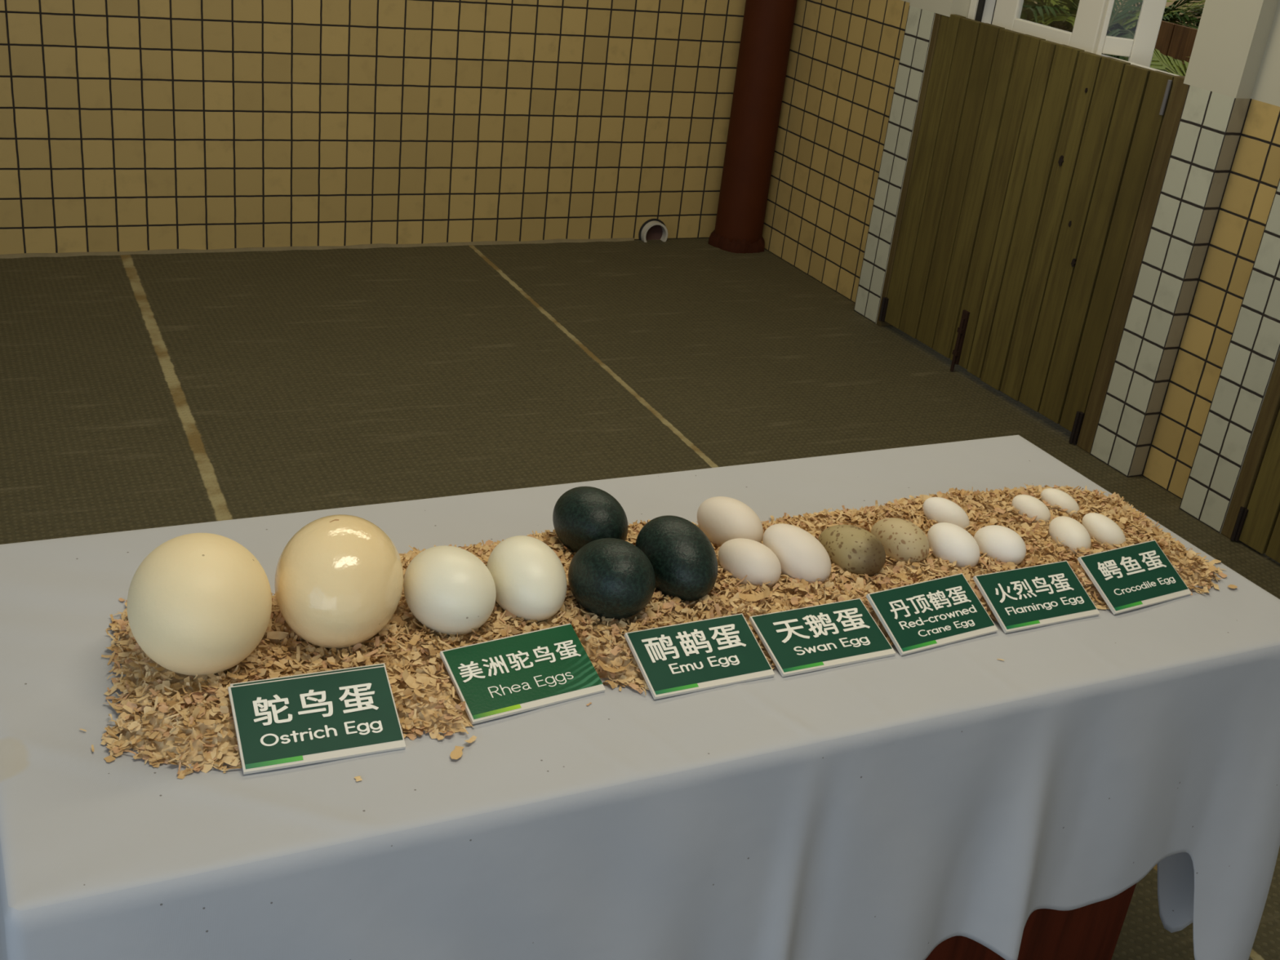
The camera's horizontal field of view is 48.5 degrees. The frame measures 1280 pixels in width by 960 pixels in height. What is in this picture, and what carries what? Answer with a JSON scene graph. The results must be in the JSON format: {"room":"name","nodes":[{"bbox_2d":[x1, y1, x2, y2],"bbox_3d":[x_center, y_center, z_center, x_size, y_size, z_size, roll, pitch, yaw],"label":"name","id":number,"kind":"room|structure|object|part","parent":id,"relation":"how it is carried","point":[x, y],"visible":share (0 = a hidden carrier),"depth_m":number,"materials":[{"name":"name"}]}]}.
{"room":"zoo exhibit room","nodes":[
{"label":"zoo exhibit room","id":0,"kind":"room"},
{"bbox_2d":[0,0,746,254],"bbox_3d":[-2.920,-1.933,3.858,7.900,2.850,0.200,-6,28,-26],"label":"wall","id":1,"kind":"structure","parent":0,"point":[126,125],"depth_m":5.11,"materials":[{"name":"beige tile"}]},
{"bbox_2d":[0,237,634,258],"bbox_3d":[-3.292,-0.629,4.227,7.300,0.017,0.019,-6,28,-26],"label":"baseboard","id":2,"kind":"structure","parent":1,"relation":"attached to","point":[621,239],"depth_m":5.22,"materials":[{"name":"brown"}]},
{"bbox_2d":[638,218,667,242],"bbox_3d":[0.058,-1.007,5.831,0.126,0.126,0.033,-6,28,-26],"label":"drain pipe","id":3,"kind":"object","parent":1,"relation":"attached to","point":[652,228],"visible":0.82,"depth_m":5.83,"materials":[{"name":"white plastic"}]},
{"bbox_2d":[0,238,1279,959],"bbox_3d":[-1.346,1.081,1.242,7.860,0.080,8.100,-6,28,-26],"label":"floor","id":4,"kind":"structure","parent":0,"point":[138,391],"depth_m":4.26,"materials":[{"name":"brown tile"}]},
{"bbox_2d":[925,883,1136,959],"bbox_3d":[0.018,0.466,1.953,1.609,0.714,0.641,-6,28,-26],"label":"display table","id":5,"kind":"object","parent":4,"relation":"on","point":[1091,931],"visible":0.13,"depth_m":2.02,"materials":[{"name":"red wood"}]},
{"bbox_2d":[0,435,1279,959],"bbox_3d":[0.082,0.427,1.941,1.771,0.639,0.729,-6,28,-26],"label":"tablecloth","id":6,"kind":"object","parent":5,"relation":"on","point":[897,806],"visible":0.64,"depth_m":1.58,"materials":[{"name":"fabric"}]},
{"bbox_2d":[227,665,405,774],"bbox_3d":[-0.326,0.241,1.436,0.160,0.044,0.092,-5,28,-24],"label":"sign plate","id":7,"kind":"object","parent":6,"relation":"on","point":[290,722],"visible":1,"depth_m":1.43,"materials":[{"name":"green plastic"}]},
{"bbox_2d":[439,623,605,724],"bbox_3d":[-0.128,0.210,1.556,0.161,0.039,0.090,-9,30,-30],"label":"sign plate","id":8,"kind":"object","parent":6,"relation":"on","point":[504,677],"visible":1,"depth_m":1.55,"materials":[{"name":"green plastic"}]},
{"bbox_2d":[79,483,1237,781],"bbox_3d":[0.110,0.127,1.779,1.542,0.049,0.462,-6,28,-26],"label":"wood shavings","id":9,"kind":"object","parent":6,"relation":"on","point":[170,717],"visible":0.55,"depth_m":1.62,"materials":[{"name":"brown wood"}]},
{"bbox_2d":[126,533,271,675],"bbox_3d":[-0.461,0.131,1.491,0.146,0.146,0.168,-6,28,-26],"label":"egg","id":10,"kind":"object","parent":9,"relation":"on","point":[199,604],"visible":1,"depth_m":1.43,"materials":[{"name":"beige food"}]},
{"bbox_2d":[274,514,403,648],"bbox_3d":[-0.332,0.112,1.570,0.143,0.140,0.161,-6,28,-26],"label":"egg","id":11,"kind":"object","parent":9,"relation":"on","point":[339,580],"visible":1,"depth_m":1.51,"materials":[{"name":"beige food"}]},
{"bbox_2d":[403,545,496,635],"bbox_3d":[-0.218,0.125,1.621,0.099,0.098,0.126,-6,28,-26],"label":"egg","id":12,"kind":"object","parent":9,"relation":"on","point":[448,589],"visible":1,"depth_m":1.58,"materials":[{"name":"white food"}]},
{"bbox_2d":[486,535,566,622],"bbox_3d":[-0.133,0.116,1.669,0.090,0.090,0.120,-6,28,-26],"label":"egg","id":13,"kind":"object","parent":9,"relation":"on","point":[530,579],"visible":0.94,"depth_m":1.63,"materials":[{"name":"white food"}]},
{"bbox_2d":[552,486,628,552],"bbox_3d":[-0.065,0.053,1.820,0.089,0.089,0.124,-6,28,-26],"label":"egg","id":14,"kind":"object","parent":9,"relation":"on","point":[581,515],"visible":0.82,"depth_m":1.78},
{"bbox_2d":[568,537,655,619],"bbox_3d":[-0.035,0.116,1.683,0.095,0.099,0.129,-6,28,-26],"label":"egg","id":15,"kind":"object","parent":9,"relation":"on","point":[611,578],"visible":1,"depth_m":1.64,"materials":[{"name":"green food"}]},
{"bbox_2d":[635,515,717,601],"bbox_3d":[0.045,0.097,1.751,0.093,0.093,0.128,-6,28,-26],"label":"egg","id":16,"kind":"object","parent":9,"relation":"on","point":[682,557],"visible":0.91,"depth_m":1.71,"materials":[{"name":"green food"}]},
{"bbox_2d":[697,496,763,546],"bbox_3d":[0.119,0.059,1.879,0.072,0.069,0.103,-6,28,-26],"label":"egg","id":17,"kind":"object","parent":9,"relation":"on","point":[722,519],"visible":0.76,"depth_m":1.85,"materials":[{"name":"white food"}]},
{"bbox_2d":[718,537,781,587],"bbox_3d":[0.139,0.105,1.800,0.066,0.059,0.083,-6,28,-26],"label":"egg","id":18,"kind":"object","parent":9,"relation":"on","point":[740,557],"visible":0.96,"depth_m":1.77,"materials":[{"name":"white food"}]},
{"bbox_2d":[762,523,831,584],"bbox_3d":[0.202,0.096,1.824,0.072,0.069,0.093,-6,28,-26],"label":"egg","id":19,"kind":"object","parent":9,"relation":"on","point":[800,554],"visible":0.84,"depth_m":1.80,"materials":[{"name":"white food"}]},
{"bbox_2d":[817,524,885,577],"bbox_3d":[0.277,0.092,1.856,0.071,0.064,0.091,-6,28,-26],"label":"egg","id":20,"kind":"object","parent":9,"relation":"on","point":[854,548],"visible":0.84,"depth_m":1.83,"materials":[{"name":"beige food"}]},
{"bbox_2d":[870,517,929,564],"bbox_3d":[0.347,0.082,1.900,0.062,0.060,0.088,-6,28,-26],"label":"egg","id":21,"kind":"object","parent":9,"relation":"on","point":[902,540],"visible":0.77,"depth_m":1.87,"materials":[{"name":"beige food"}]},
{"bbox_2d":[923,497,969,530],"bbox_3d":[0.431,0.052,2.000,0.071,0.048,0.045,19,28,24],"label":"egg","id":22,"kind":"object","parent":9,"relation":"on","point":[940,509],"visible":0.76,"depth_m":1.98,"materials":[{"name":"white food"}]},
{"bbox_2d":[927,522,980,569],"bbox_3d":[0.421,0.089,1.910,0.055,0.055,0.084,-6,28,-26],"label":"egg","id":23,"kind":"object","parent":9,"relation":"on","point":[951,542],"visible":0.93,"depth_m":1.89,"materials":[{"name":"white"}]},
{"bbox_2d":[973,524,1026,566],"bbox_3d":[0.487,0.089,1.925,0.054,0.055,0.083,-6,28,-26],"label":"egg","id":24,"kind":"object","parent":9,"relation":"on","point":[1004,544],"visible":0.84,"depth_m":1.90,"materials":[{"name":"white food"}]},
{"bbox_2d":[1012,494,1050,523],"bbox_3d":[0.568,0.044,2.059,0.042,0.040,0.058,-6,28,-26],"label":"egg","id":25,"kind":"object","parent":9,"relation":"on","point":[1031,506],"visible":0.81,"depth_m":2.04,"materials":[{"name":"white food"}]},
{"bbox_2d":[1040,488,1079,516],"bbox_3d":[0.619,0.035,2.093,0.037,0.038,0.062,-17,34,-40],"label":"egg","id":26,"kind":"object","parent":9,"relation":"on","point":[1052,496],"visible":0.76,"depth_m":2.08,"materials":[{"name":"white food"}]},
{"bbox_2d":[1048,515,1090,555],"bbox_3d":[0.601,0.078,1.988,0.047,0.047,0.074,-6,28,-26],"label":"egg","id":27,"kind":"object","parent":9,"relation":"on","point":[1074,535],"visible":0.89,"depth_m":1.97,"materials":[{"name":"white food"}]},
{"bbox_2d":[1081,512,1125,549],"bbox_3d":[0.657,0.075,2.011,0.042,0.046,0.069,-17,34,-40],"label":"egg","id":28,"kind":"object","parent":9,"relation":"on","point":[1103,529],"visible":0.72,"depth_m":2.00,"materials":[{"name":"white food"}]},
{"bbox_2d":[624,613,774,699],"bbox_3d":[0.069,0.201,1.629,0.156,0.036,0.086,-7,28,-26],"label":"sign plate","id":29,"kind":"object","parent":6,"relation":"on","point":[680,659],"visible":1,"depth_m":1.62,"materials":[{"name":"green plastic"}]},
{"bbox_2d":[748,598,895,677],"bbox_3d":[0.219,0.187,1.702,0.159,0.032,0.087,-6,28,-26],"label":"sign plate","id":30,"kind":"object","parent":6,"relation":"on","point":[807,639],"visible":1,"depth_m":1.70,"materials":[{"name":"green plastic"}]},
{"bbox_2d":[866,573,998,655],"bbox_3d":[0.365,0.166,1.769,0.156,0.043,0.082,-9,29,-30],"label":"sign plate","id":31,"kind":"object","parent":6,"relation":"on","point":[923,615],"visible":1,"depth_m":1.76,"materials":[{"name":"green plastic"}]},
{"bbox_2d":[973,560,1099,633],"bbox_3d":[0.515,0.150,1.843,0.157,0.041,0.080,-7,28,-26],"label":"sign plate","id":32,"kind":"object","parent":6,"relation":"on","point":[1024,598],"visible":1,"depth_m":1.84,"materials":[{"name":"green plastic"}]},
{"bbox_2d":[1077,539,1191,614],"bbox_3d":[0.669,0.130,1.919,0.150,0.046,0.081,-9,30,-30],"label":"sign plate","id":33,"kind":"object","parent":6,"relation":"on","point":[1138,575],"visible":1,"depth_m":1.91,"materials":[{"name":"green plastic"}]},
{"bbox_2d":[707,0,797,253],"bbox_3d":[0.552,-2.237,5.324,0.238,2.800,0.233,-6,28,-26],"label":"round column","id":34,"kind":"structure","parent":0,"point":[767,26],"depth_m":5.63,"materials":[{"name":"red paint"}]},
{"bbox_2d":[762,0,1279,533],"bbox_3d":[2.299,-0.594,2.378,0.157,2.850,8.200,-6,28,-26],"label":"wall","id":35,"kind":"structure","parent":0,"point":[1198,350],"depth_m":4.00,"materials":[{"name":"beige tile"}]},
{"bbox_2d":[876,13,1189,453],"bbox_3d":[1.197,-0.823,4.501,0.103,1.105,1.142,-6,28,-26],"label":"door","id":36,"kind":"structure","parent":35,"relation":"in","point":[1036,167],"depth_m":4.41,"materials":[{"name":"brown wood"}]},
{"bbox_3d":[0.964,-1.060,4.948,0.086,1.098,0.028,-6,28,-26],"label":"post","id":37,"kind":"part","parent":36,"relation":"part of","materials":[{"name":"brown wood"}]},
{"bbox_3d":[1.438,-0.591,4.077,0.086,1.105,0.061,-6,28,-26],"label":"post","id":38,"kind":"part","parent":36,"relation":"part of","materials":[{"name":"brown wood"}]},
{"bbox_2d":[967,0,1178,75],"bbox_3d":[1.401,-1.703,4.099,0.206,1.015,1.038,-6,28,-26],"label":"window","id":39,"kind":"structure","parent":35,"relation":"in","point":[1130,28],"depth_m":4.22,"materials":[{"name":"white painted frame"},{"name":"glass"}]},
{"bbox_3d":[1.305,-1.765,4.211,0.004,0.816,0.296,-6,28,-26],"label":"pane","id":40,"kind":"part","parent":39,"relation":"part of","materials":[{"name":"clear glass"}]},
{"bbox_3d":[1.300,-1.774,4.219,0.026,0.904,0.478,-6,28,-26],"label":"sash","id":41,"kind":"part","parent":39,"relation":"part of","materials":[{"name":"beige wood"}]},
{"bbox_3d":[1.458,-1.663,4.018,0.082,0.797,0.004,10,25,6],"label":"pane","id":42,"kind":"part","parent":39,"relation":"part of","materials":[{"name":"clear glass"}]},
{"bbox_3d":[1.479,-1.644,4.023,0.161,0.930,0.024,10,25,6],"label":"sash","id":43,"kind":"part","parent":39,"relation":"part of","materials":[{"name":"beige wood"}]},
{"bbox_2d":[1221,351,1279,563],"bbox_3d":[1.890,-0.134,3.236,0.094,1.101,1.017,-6,28,-26],"label":"door","id":44,"kind":"structure","parent":35,"relation":"in","point":[1252,518],"depth_m":3.73,"materials":[{"name":"brown wood"}]},
{"bbox_2d":[1164,0,1204,26],"bbox_3d":[3.317,-3.193,8.330,0.200,2.650,9.000,-6,28,-26],"label":"wall","id":45,"kind":"structure","parent":0,"point":[1168,3],"depth_m":8.41,"materials":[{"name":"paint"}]},
{"bbox_3d":[3.682,-0.867,6.638,6.070,0.060,14.000,-6,28,-26],"label":"floor","id":46,"kind":"structure","parent":0,"visible":0},
{"bbox_2d":[1102,53,1128,61],"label":"palm plant","id":47,"kind":"object","parent":46,"relation":"on","point":[1113,55],"depth_m":6.52,"materials":[{"name":"green plant"}]},
{"bbox_2d":[1124,48,1188,75],"bbox_3d":[1.981,-0.716,4.486,1.195,1.181,1.256,-6,28,-26],"label":"palm plant","id":48,"kind":"object","parent":46,"relation":"on","point":[1175,66],"visible":0.11,"depth_m":4.50,"materials":[{"name":"green plant"}]},
{"bbox_2d":[1152,20,1197,71],"bbox_3d":[2.354,-1.030,5.317,0.062,1.092,1.590,-6,28,-26],"label":"fence","id":49,"kind":"object","parent":46,"relation":"on","point":[1175,41],"visible":0.06,"depth_m":5.59,"materials":[{"name":"brown wood"}]},
{"bbox_2d":[1161,0,1205,27],"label":"palm plant","id":50,"kind":"object","parent":46,"relation":"on","point":[1170,15],"depth_m":6.75,"materials":[{"name":"green plant"}]},
{"bbox_2d":[1174,4,1204,29],"bbox_3d":[2.790,-1.518,6.227,1.225,1.308,1.279,-18,35,-42],"label":"palm plant","id":51,"kind":"object","parent":46,"relation":"on","point":[1197,24],"visible":0.03,"depth_m":6.34,"materials":[{"name":"green plant"}]}
]}

